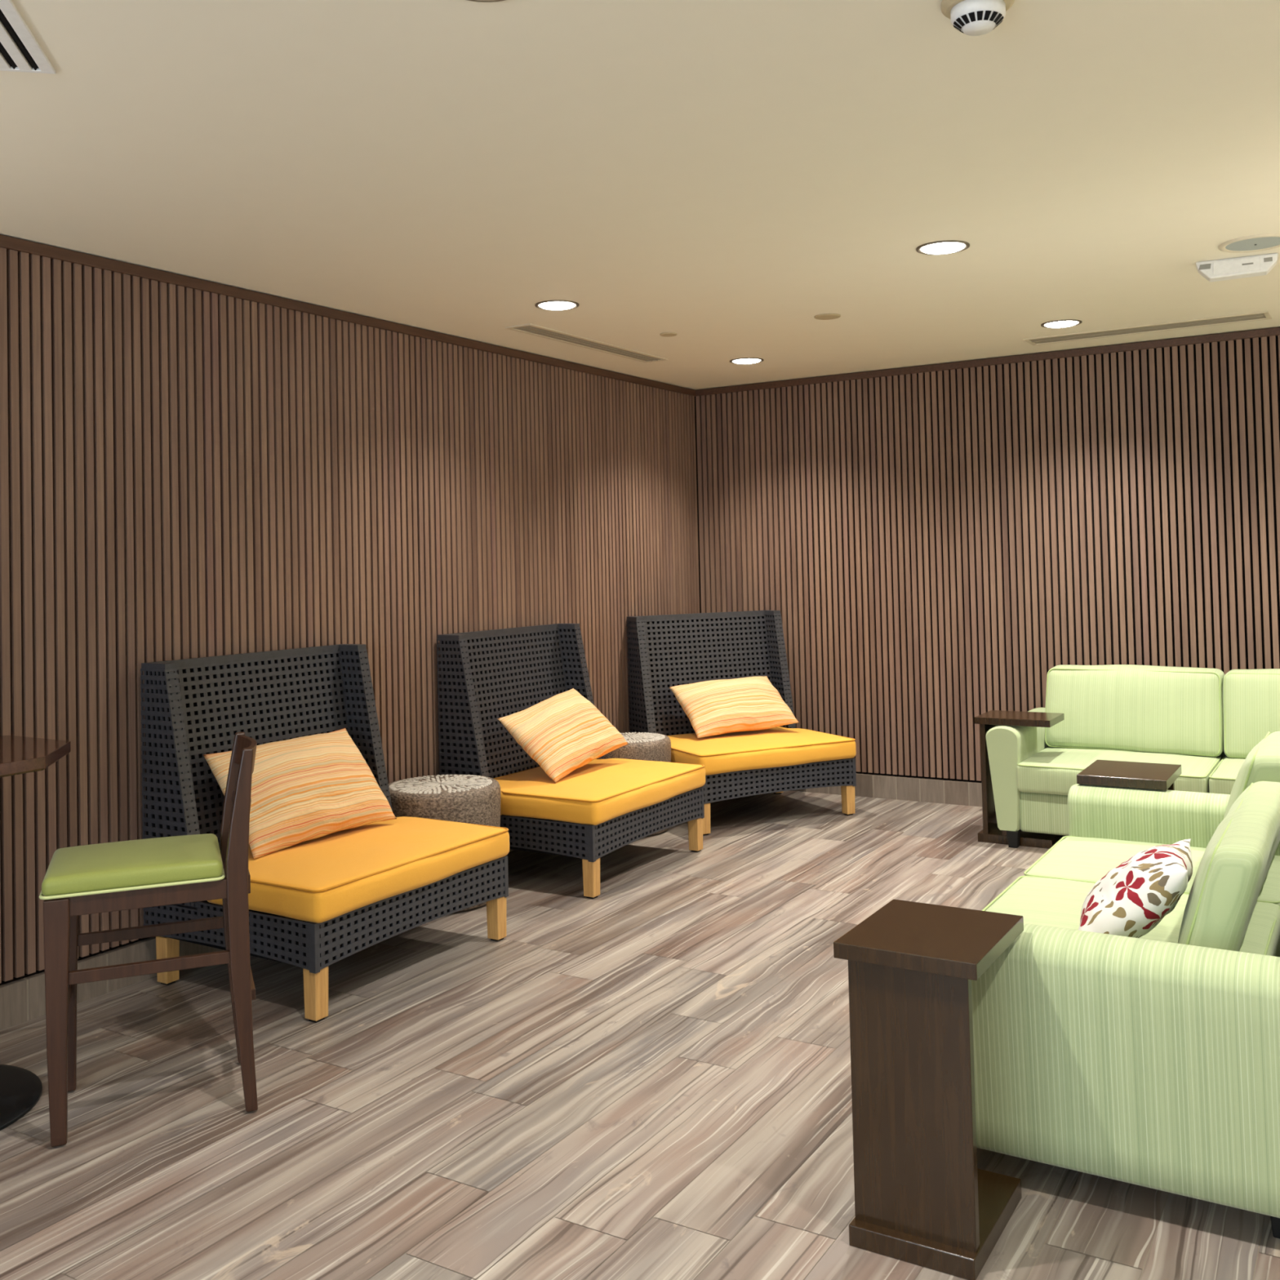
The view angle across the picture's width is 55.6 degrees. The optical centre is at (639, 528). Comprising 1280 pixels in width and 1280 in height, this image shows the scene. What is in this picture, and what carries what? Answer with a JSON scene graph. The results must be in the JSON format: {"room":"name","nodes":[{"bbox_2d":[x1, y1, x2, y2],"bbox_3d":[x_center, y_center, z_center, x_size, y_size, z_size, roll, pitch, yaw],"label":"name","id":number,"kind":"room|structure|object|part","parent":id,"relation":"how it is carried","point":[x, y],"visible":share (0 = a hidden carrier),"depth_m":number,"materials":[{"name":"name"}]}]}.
{"room":"lobby","nodes":[
{"label":"lobby","id":0,"kind":"room"},
{"bbox_2d":[0,247,699,985],"bbox_3d":[-2.123,0.336,4.216,0.101,2.666,9.700,-2,-2,32],"label":"wall","id":1,"kind":"structure","parent":0,"point":[186,473],"depth_m":5.06,"materials":[{"name":"brown wood"}]},
{"bbox_2d":[0,848,514,1030],"bbox_3d":[-2.082,1.597,4.115,0.028,0.138,9.600,-2,-2,32],"label":"baseboard","id":2,"kind":"structure","parent":1,"relation":"attached to","point":[21,1000],"depth_m":4.29,"materials":[{"name":"tile"}]},
{"bbox_2d":[0,234,695,395],"bbox_3d":[-2.142,-0.974,4.186,0.032,0.041,9.600,-2,-2,32],"label":"trim","id":3,"kind":"structure","parent":1,"relation":"attached to","point":[6,242],"depth_m":5.20,"materials":[{"name":"brown wood"}]},
{"bbox_2d":[0,0,1279,390],"bbox_3d":[-0.117,-1.121,2.945,4.950,0.080,9.800,-2,-2,32],"label":"ceiling","id":4,"kind":"structure","parent":0,"point":[726,177],"depth_m":3.55,"materials":[{"name":"paint"}]},
{"bbox_2d":[0,0,56,74],"bbox_3d":[-1.346,-1.065,2.338,0.200,0.008,0.912,-1,-2,-13],"label":"ceiling vent","id":5,"kind":"object","parent":4,"relation":"in","point":[20,51],"visible":1,"depth_m":2.66,"materials":[{"name":"white plastic"}]},
{"bbox_2d":[467,0,505,2],"bbox_3d":[-0.311,-1.084,2.406,0.198,0.015,0.198,-2,-2,32],"label":"recessed light","id":6,"kind":"object","parent":4,"relation":"in","point":[482,1],"visible":1,"depth_m":2.50,"materials":[{"name":"white"}]},
{"bbox_2d":[534,299,578,310],"bbox_3d":[-0.372,-0.997,5.460,0.198,0.015,0.198,-2,-2,32],"label":"recessed light","id":7,"kind":"object","parent":4,"relation":"in","point":[557,304],"visible":1,"depth_m":5.42,"materials":[{"name":"white glass"}]},
{"bbox_2d":[504,323,667,363],"bbox_3d":[-0.250,-0.976,6.472,0.155,0.006,1.325,-2,-2,32],"label":"ceiling vent","id":8,"kind":"object","parent":4,"relation":"in","point":[531,329],"visible":1,"depth_m":6.39,"materials":[{"name":"beige metal"}]},
{"bbox_2d":[659,332,676,337],"bbox_3d":[0.146,-0.992,6.223,0.088,0.008,0.088,-2,-2,32],"label":"sprinkler cover","id":9,"kind":"object","parent":4,"relation":"attached to","point":[666,334],"visible":1,"depth_m":6.20,"materials":[{"name":"grey plastic"}]},
{"bbox_2d":[729,357,763,364],"bbox_3d":[0.625,-0.974,7.108,0.198,0.015,0.198,-2,-2,32],"label":"recessed light","id":10,"kind":"object","parent":4,"relation":"in","point":[743,360],"visible":1,"depth_m":7.06,"materials":[{"name":"white"}]},
{"bbox_2d":[814,313,840,319],"bbox_3d":[0.905,-1.020,5.859,0.126,0.008,0.126,-2,-2,32],"label":"sprinkler cover","id":11,"kind":"object","parent":4,"relation":"attached to","point":[826,316],"visible":1,"depth_m":5.84,"materials":[{"name":"grey plastic"}]},
{"bbox_2d":[915,240,969,254],"bbox_3d":[1.147,-1.057,4.600,0.198,0.015,0.198,-2,-2,32],"label":"recessed light","id":12,"kind":"object","parent":4,"relation":"in","point":[946,246],"visible":1,"depth_m":4.57,"materials":[{"name":"white glass"}]},
{"bbox_2d":[941,0,1014,35],"bbox_3d":[0.711,-1.079,2.553,0.150,0.066,0.150,-2,-2,32],"label":"smoke detector","id":13,"kind":"object","parent":4,"relation":"attached to","point":[970,17],"visible":1,"depth_m":2.52,"materials":[{"name":"white plastic"}]},
{"bbox_2d":[1040,319,1081,328],"bbox_3d":[2.147,-1.036,6.188,0.198,0.015,0.198,-2,-2,32],"label":"recessed light","id":14,"kind":"object","parent":4,"relation":"in","point":[1065,322],"visible":1,"depth_m":6.15,"materials":[{"name":"white glass"}]},
{"bbox_2d":[1022,311,1271,345],"bbox_3d":[2.650,-1.047,6.396,1.190,0.006,0.220,-2,-2,32],"label":"ceiling vent","id":15,"kind":"object","parent":4,"relation":"in","point":[1264,315],"visible":1,"depth_m":6.37,"materials":[{"name":"beige metal"}]},
{"bbox_2d":[1195,253,1278,281],"bbox_3d":[2.409,-1.049,4.904,0.297,0.074,0.086,-2,-2,26],"label":"emergency light","id":16,"kind":"object","parent":4,"relation":"attached to","point":[1216,270],"visible":1,"depth_m":4.87,"materials":[{"name":"white plastic"}]},
{"bbox_3d":[2.392,-1.052,4.869,0.170,0.054,0.005,-2,-2,26],"label":"plate","id":17,"kind":"part","parent":16,"relation":"part of","materials":[{"name":"white plastic"}]},
{"bbox_2d":[1218,233,1279,253],"bbox_3d":[2.353,-1.087,4.643,0.256,0.010,0.256,-2,-2,32],"label":"ceiling speaker","id":18,"kind":"object","parent":4,"relation":"attached to","point":[1258,242],"visible":1,"depth_m":4.64},
{"bbox_2d":[1225,236,1279,250],"bbox_3d":[2.353,-1.088,4.643,0.210,0.007,0.210,-2,-2,32],"label":"grille","id":19,"kind":"object","parent":18,"relation":"attached to","point":[1243,243],"depth_m":4.63,"materials":[{"name":"white metal"}]},
{"bbox_2d":[0,790,1279,1279],"bbox_3d":[-0.061,1.585,2.903,4.800,0.002,9.650,-2,-2,32],"label":"floor","id":20,"kind":"structure","parent":0,"point":[648,1077],"depth_m":3.39,"materials":[{"name":"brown wood"}]},
{"bbox_2d":[0,735,71,1130],"bbox_3d":[-2.050,1.145,3.421,0.770,1.000,0.770,-2,-2,32],"label":"table","id":21,"kind":"object","parent":20,"relation":"on","point":[20,1089],"visible":1,"depth_m":3.49,"materials":[{"name":"brown wood"}]},
{"bbox_2d":[39,732,257,1146],"bbox_3d":[-1.383,1.125,3.468,0.566,0.999,0.413,-1,-2,-21],"label":"bar stool","id":22,"kind":"object","parent":20,"relation":"on","point":[131,874],"visible":1,"depth_m":3.35,"materials":[{"name":"brown wood"}]},
{"bbox_3d":[-1.537,1.300,3.207,0.062,0.642,0.044,-1,-2,-21],"label":"leg","id":23,"kind":"part","parent":22,"relation":"part of","materials":[{"name":"brown wood"}]},
{"bbox_3d":[-1.669,1.313,3.542,0.062,0.642,0.044,-1,-2,-21],"label":"leg","id":24,"kind":"part","parent":22,"relation":"part of","materials":[{"name":"brown wood"}]},
{"bbox_2d":[41,833,223,896],"bbox_3d":[-1.434,0.947,3.455,0.454,0.066,0.400,-1,-2,-21],"label":"seat cushion","id":25,"kind":"object","parent":22,"relation":"on","point":[140,867],"depth_m":3.32,"materials":[{"name":"green fabric"}]},
{"bbox_3d":[-1.323,1.001,3.303,0.440,0.052,0.024,-1,-2,-21],"label":"seat rail","id":26,"kind":"part","parent":22,"relation":"part of","materials":[{"name":"brown wood"}]},
{"bbox_3d":[-1.241,1.129,3.717,0.076,0.999,0.042,-1,-2,-21],"label":"leg","id":27,"kind":"part","parent":22,"relation":"part of","materials":[{"name":"brown wood"}]},
{"bbox_3d":[-1.168,0.811,3.564,0.050,0.035,0.336,-1,-2,-21],"label":"rail","id":28,"kind":"part","parent":22,"relation":"part of","materials":[{"name":"brown wood"}]},
{"bbox_3d":[-1.110,1.117,3.382,0.076,0.999,0.042,-1,-2,-21],"label":"leg","id":29,"kind":"part","parent":22,"relation":"part of","materials":[{"name":"brown wood"}]},
{"bbox_3d":[-1.157,0.671,3.574,0.057,0.085,0.336,-1,-2,-21],"label":"rail","id":30,"kind":"part","parent":22,"relation":"part of","materials":[{"name":"brown wood"}]},
{"bbox_3d":[-1.166,1.004,3.558,0.026,0.052,0.340,-1,-2,-21],"label":"seat rail","id":31,"kind":"part","parent":22,"relation":"part of","materials":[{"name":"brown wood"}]},
{"bbox_2d":[140,644,510,1022],"bbox_3d":[-1.175,1.075,4.686,0.926,1.170,1.060,-2,-2,32],"label":"wicker lounge chair","id":32,"kind":"object","parent":20,"relation":"on","point":[313,904],"visible":0.8,"depth_m":4.51,"materials":[{"name":"black wicker"}]},
{"bbox_3d":[-1.731,1.576,4.454,0.060,0.166,0.060,-2,-2,32],"label":"leg","id":33,"kind":"part","parent":32,"relation":"part of","materials":[{"name":"brown wood"}]},
{"bbox_3d":[-1.511,0.939,4.894,0.140,0.871,0.934,-2,-2,32],"label":"panel","id":34,"kind":"part","parent":32,"relation":"part of","materials":[{"name":"black wicker"}]},
{"bbox_2d":[203,728,396,859],"bbox_3d":[-1.323,1.026,4.781,0.328,0.372,0.704,-2,-2,35],"label":"striped pillow","id":35,"kind":"object","parent":32,"relation":"on","point":[304,788],"visible":0.92,"depth_m":4.68,"materials":[{"name":"fabric"}]},
{"bbox_3d":[-1.081,1.549,4.055,0.060,0.166,0.060,-2,-2,32],"label":"leg","id":36,"kind":"part","parent":32,"relation":"part of","materials":[{"name":"brown wood"}]},
{"bbox_3d":[-1.182,1.411,4.685,0.891,0.162,1.036,-2,-2,32],"label":"frame","id":37,"kind":"part","parent":32,"relation":"part of","materials":[{"name":"black wicker"}]},
{"bbox_2d":[208,817,510,921],"bbox_3d":[-1.119,1.264,4.649,0.806,0.133,1.060,-2,-2,32],"label":"seat cushion","id":38,"kind":"object","parent":32,"relation":"on","point":[343,875],"depth_m":4.39,"materials":[{"name":"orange fabric"}]},
{"bbox_3d":[-0.576,1.560,4.878,0.060,0.166,0.060,-2,-2,32],"label":"leg","id":39,"kind":"part","parent":32,"relation":"part of","materials":[{"name":"brown wood"}]},
{"bbox_2d":[386,774,501,912],"bbox_3d":[-0.893,1.414,5.476,0.536,0.524,0.536,-2,-2,32],"label":"table","id":40,"kind":"object","parent":20,"relation":"on","point":[463,798],"visible":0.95,"depth_m":5.30,"materials":[{"name":"grey stone"}]},
{"bbox_2d":[436,623,706,898],"bbox_3d":[-0.311,1.094,6.092,0.926,1.170,1.060,-2,-2,32],"label":"wicker lounge chair","id":41,"kind":"object","parent":20,"relation":"on","point":[602,806],"visible":0.75,"depth_m":5.89,"materials":[{"name":"black wicker"}]},
{"bbox_3d":[-0.648,0.958,6.300,0.140,0.871,0.934,-2,-2,32],"label":"panel","id":42,"kind":"part","parent":41,"relation":"part of","materials":[{"name":"black wicker"}]},
{"bbox_2d":[497,688,628,782],"bbox_3d":[-0.378,1.036,6.154,0.330,0.374,0.718,-2,-2,30],"label":"striped pillow","id":43,"kind":"object","parent":41,"relation":"on","point":[563,732],"visible":1,"depth_m":6.01,"materials":[{"name":"fabric"}]},
{"bbox_3d":[-0.218,1.568,5.461,0.060,0.166,0.060,-2,-2,32],"label":"leg","id":44,"kind":"part","parent":41,"relation":"part of","materials":[{"name":"brown wood"}]},
{"bbox_2d":[494,758,706,824],"bbox_3d":[-0.255,1.283,6.055,0.806,0.133,1.060,-2,-2,32],"label":"seat cushion","id":45,"kind":"object","parent":41,"relation":"on","point":[602,791],"depth_m":5.76,"materials":[{"name":"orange fabric"}]},
{"bbox_3d":[-0.318,1.431,6.091,0.891,0.162,1.036,-2,-2,32],"label":"frame","id":46,"kind":"part","parent":41,"relation":"part of","materials":[{"name":"black wicker"}]},
{"bbox_3d":[0.288,1.579,6.284,0.060,0.166,0.060,-2,-2,32],"label":"leg","id":47,"kind":"part","parent":41,"relation":"part of","materials":[{"name":"brown wood"}]},
{"bbox_2d":[603,732,671,835],"bbox_3d":[-0.048,1.434,6.821,0.456,0.520,0.456,-2,-2,32],"label":"table","id":48,"kind":"object","parent":20,"relation":"on","point":[646,746],"visible":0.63,"depth_m":6.65,"materials":[{"name":"grey stone"}]},
{"bbox_2d":[626,609,856,835],"bbox_3d":[0.597,1.105,7.237,1.060,1.170,0.926,-1,-2,-26],"label":"wicker lounge chair","id":49,"kind":"object","parent":20,"relation":"on","point":[664,651],"visible":0.77,"depth_m":7.35,"materials":[{"name":"black wicker"}]},
{"bbox_3d":[0.420,0.969,7.592,0.934,0.871,0.140,-1,-2,-26],"label":"panel","id":50,"kind":"part","parent":49,"relation":"part of","materials":[{"name":"black wicker"}]},
{"bbox_3d":[0.348,1.589,6.658,0.060,0.166,0.060,-1,-2,-26],"label":"leg","id":51,"kind":"part","parent":49,"relation":"part of","materials":[{"name":"brown wood"}]},
{"bbox_2d":[668,675,799,737],"bbox_3d":[0.568,1.073,7.360,0.702,0.302,0.366,-1,-2,-24],"label":"striped pillow","id":52,"kind":"object","parent":49,"relation":"on","point":[722,706],"visible":1,"depth_m":7.26,"materials":[{"name":"fabric"}]},
{"bbox_2d":[666,726,856,774],"bbox_3d":[0.628,1.294,7.178,1.060,0.133,0.806,-1,-2,-26],"label":"seat cushion","id":53,"kind":"object","parent":49,"relation":"on","point":[779,748],"depth_m":6.90,"materials":[{"name":"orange fabric"}]},
{"bbox_3d":[0.596,1.441,7.244,1.036,0.162,0.891,-1,-2,-26],"label":"frame","id":54,"kind":"part","parent":49,"relation":"part of","materials":[{"name":"black wicker"}]},
{"bbox_3d":[1.215,1.580,7.085,0.060,0.166,0.060,-1,-2,-26],"label":"leg","id":55,"kind":"part","parent":49,"relation":"part of","materials":[{"name":"brown wood"}]},
{"bbox_2d":[833,899,1023,1279],"bbox_3d":[0.668,1.237,2.752,0.318,0.651,0.392,-2,-2,32],"label":"table","id":56,"kind":"object","parent":20,"relation":"on","point":[922,1198],"visible":1,"depth_m":2.62,"materials":[{"name":"brown wood"}]},
{"bbox_3d":[0.587,1.232,2.620,0.268,0.578,0.026,-2,-2,32],"label":"panel","id":57,"kind":"part","parent":56,"relation":"part of","materials":[{"name":"brown wood"}]},
{"bbox_2d":[974,710,1064,848],"bbox_3d":[1.995,1.307,6.365,0.392,0.651,0.318,-2,-2,32],"label":"table","id":58,"kind":"object","parent":20,"relation":"on","point":[990,833],"visible":0.82,"depth_m":6.33,"materials":[{"name":"brown wood"}]},
{"bbox_3d":[1.863,1.309,6.447,0.026,0.578,0.268,-2,-2,32],"label":"panel","id":59,"kind":"part","parent":58,"relation":"part of","materials":[{"name":"brown wood"}]},
{"bbox_2d":[971,729,1279,1238],"bbox_3d":[1.575,1.124,3.603,1.010,0.881,2.075,-2,-2,32],"label":"sofa","id":60,"kind":"object","parent":20,"relation":"on","point":[1152,1060],"visible":0.88,"depth_m":2.77,"materials":[{"name":"green fabric"}]},
{"bbox_3d":[1.080,1.208,2.797,0.950,0.531,0.185,-2,-2,32],"label":"arm","id":61,"kind":"part","parent":60,"relation":"part of"},
{"bbox_2d":[983,875,1279,956],"bbox_3d":[1.314,1.197,3.384,0.788,0.166,1.092,-2,-2,32],"label":"seat cushion","id":62,"kind":"object","parent":60,"relation":"on","point":[1055,901],"depth_m":3.58,"materials":[{"name":"green fabric"}]},
{"bbox_2d":[1078,838,1192,937],"bbox_3d":[1.282,0.960,3.150,0.280,0.271,0.426,-2,-2,26],"label":"floral pillow","id":63,"kind":"object","parent":60,"relation":"on","point":[1133,897],"visible":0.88,"depth_m":3.01,"materials":[{"name":"fabric"}]},
{"bbox_2d":[1027,835,1279,906],"bbox_3d":[1.768,1.207,4.124,0.788,0.165,0.648,-2,-2,32],"label":"seat cushion","id":64,"kind":"object","parent":60,"relation":"on","point":[1084,859],"depth_m":4.20,"materials":[{"name":"green fabric"}]},
{"bbox_3d":[2.069,1.230,4.407,0.950,0.531,0.185,-2,-2,32],"label":"arm","id":65,"kind":"part","parent":60,"relation":"part of"},
{"bbox_2d":[1176,782,1279,951],"bbox_3d":[1.604,0.933,3.278,0.230,0.375,1.003,-2,-2,32],"label":"cushion","id":66,"kind":"object","parent":60,"relation":"on","point":[1224,909],"depth_m":2.89,"materials":[{"name":"green fabric"}]},
{"bbox_2d":[1222,729,1279,878],"bbox_3d":[2.031,0.906,3.971,0.265,0.444,0.645,-2,-2,32],"label":"cushion","id":67,"kind":"object","parent":60,"relation":"on","point":[1262,764],"depth_m":3.74,"materials":[{"name":"green fabric"}]},
{"bbox_2d":[1076,760,1182,790],"bbox_3d":[1.911,1.262,4.706,0.318,0.651,0.392,-2,-2,32],"label":"table","id":68,"kind":"object","parent":20,"relation":"on","point":[1161,776],"visible":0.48,"depth_m":4.62,"materials":[{"name":"brown wood"}]},
{"bbox_3d":[1.992,1.260,4.838,0.268,0.578,0.026,-2,-2,32],"label":"panel","id":69,"kind":"part","parent":68,"relation":"part of","materials":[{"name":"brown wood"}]},
{"bbox_2d":[985,664,1279,848],"bbox_3d":[2.936,1.163,6.080,2.160,0.878,0.966,-2,-2,32],"label":"sofa","id":70,"kind":"object","parent":20,"relation":"on","point":[1207,722],"visible":0.67,"depth_m":6.24,"materials":[{"name":"green fabric"}]},
{"bbox_3d":[2.092,1.290,6.596,0.175,0.533,0.900,-2,-2,32],"label":"arm","id":71,"kind":"part","parent":70,"relation":"part of"},
{"bbox_3d":[2.932,1.419,6.057,1.848,0.205,0.816,-2,-2,32],"label":"frame","id":72,"kind":"part","parent":70,"relation":"part of","materials":[{"name":"green fabric"}]},
{"bbox_2d":[1016,746,1222,795],"bbox_3d":[2.471,1.250,6.235,0.894,0.165,0.744,-2,-2,32],"label":"seat cushion","id":73,"kind":"object","parent":70,"relation":"on","point":[1040,771],"depth_m":6.13,"materials":[{"name":"green fabric"}]},
{"bbox_2d":[1044,664,1224,756],"bbox_3d":[2.645,0.965,6.521,0.900,0.443,0.315,-2,-2,32],"label":"cushion","id":74,"kind":"object","parent":70,"relation":"on","point":[1176,711],"depth_m":6.41,"materials":[{"name":"green fabric"}]},
{"bbox_3d":[3.126,1.158,6.391,1.775,0.696,0.238,-2,-2,32],"label":"frame","id":75,"kind":"part","parent":70,"relation":"part of","materials":[{"name":"green fabric"}]},
{"bbox_2d":[1208,755,1247,794],"bbox_3d":[3.260,1.217,5.752,0.963,0.165,0.744,-2,-2,32],"label":"seat cushion","id":76,"kind":"object","parent":70,"relation":"on","point":[1224,772],"depth_m":5.77,"materials":[{"name":"green fabric"}]},
{"bbox_2d":[1223,668,1279,758],"bbox_3d":[3.426,0.934,6.040,0.953,0.443,0.317,-2,-2,32],"label":"cushion","id":77,"kind":"object","parent":70,"relation":"on","point":[1251,696],"depth_m":6.14,"materials":[{"name":"green fabric"}]},
{"bbox_2d":[694,334,1279,782],"bbox_3d":[2.411,0.308,7.064,4.850,2.666,0.101,-2,-2,32],"label":"wall","id":78,"kind":"structure","parent":0,"point":[927,547],"depth_m":7.23,"materials":[{"name":"brown wood"}]},
{"bbox_2d":[791,773,982,806],"bbox_3d":[2.461,1.569,6.965,4.750,0.138,0.028,-2,-2,32],"label":"baseboard","id":79,"kind":"structure","parent":78,"relation":"attached to","point":[888,787],"depth_m":7.43,"materials":[{"name":"wood"}]},
{"bbox_2d":[695,327,1279,395],"bbox_3d":[2.399,-1.002,7.036,4.750,0.041,0.032,-2,-2,32],"label":"trim","id":80,"kind":"structure","parent":78,"relation":"attached to","point":[1260,333],"depth_m":7.16,"materials":[{"name":"brown wood"}]}
]}

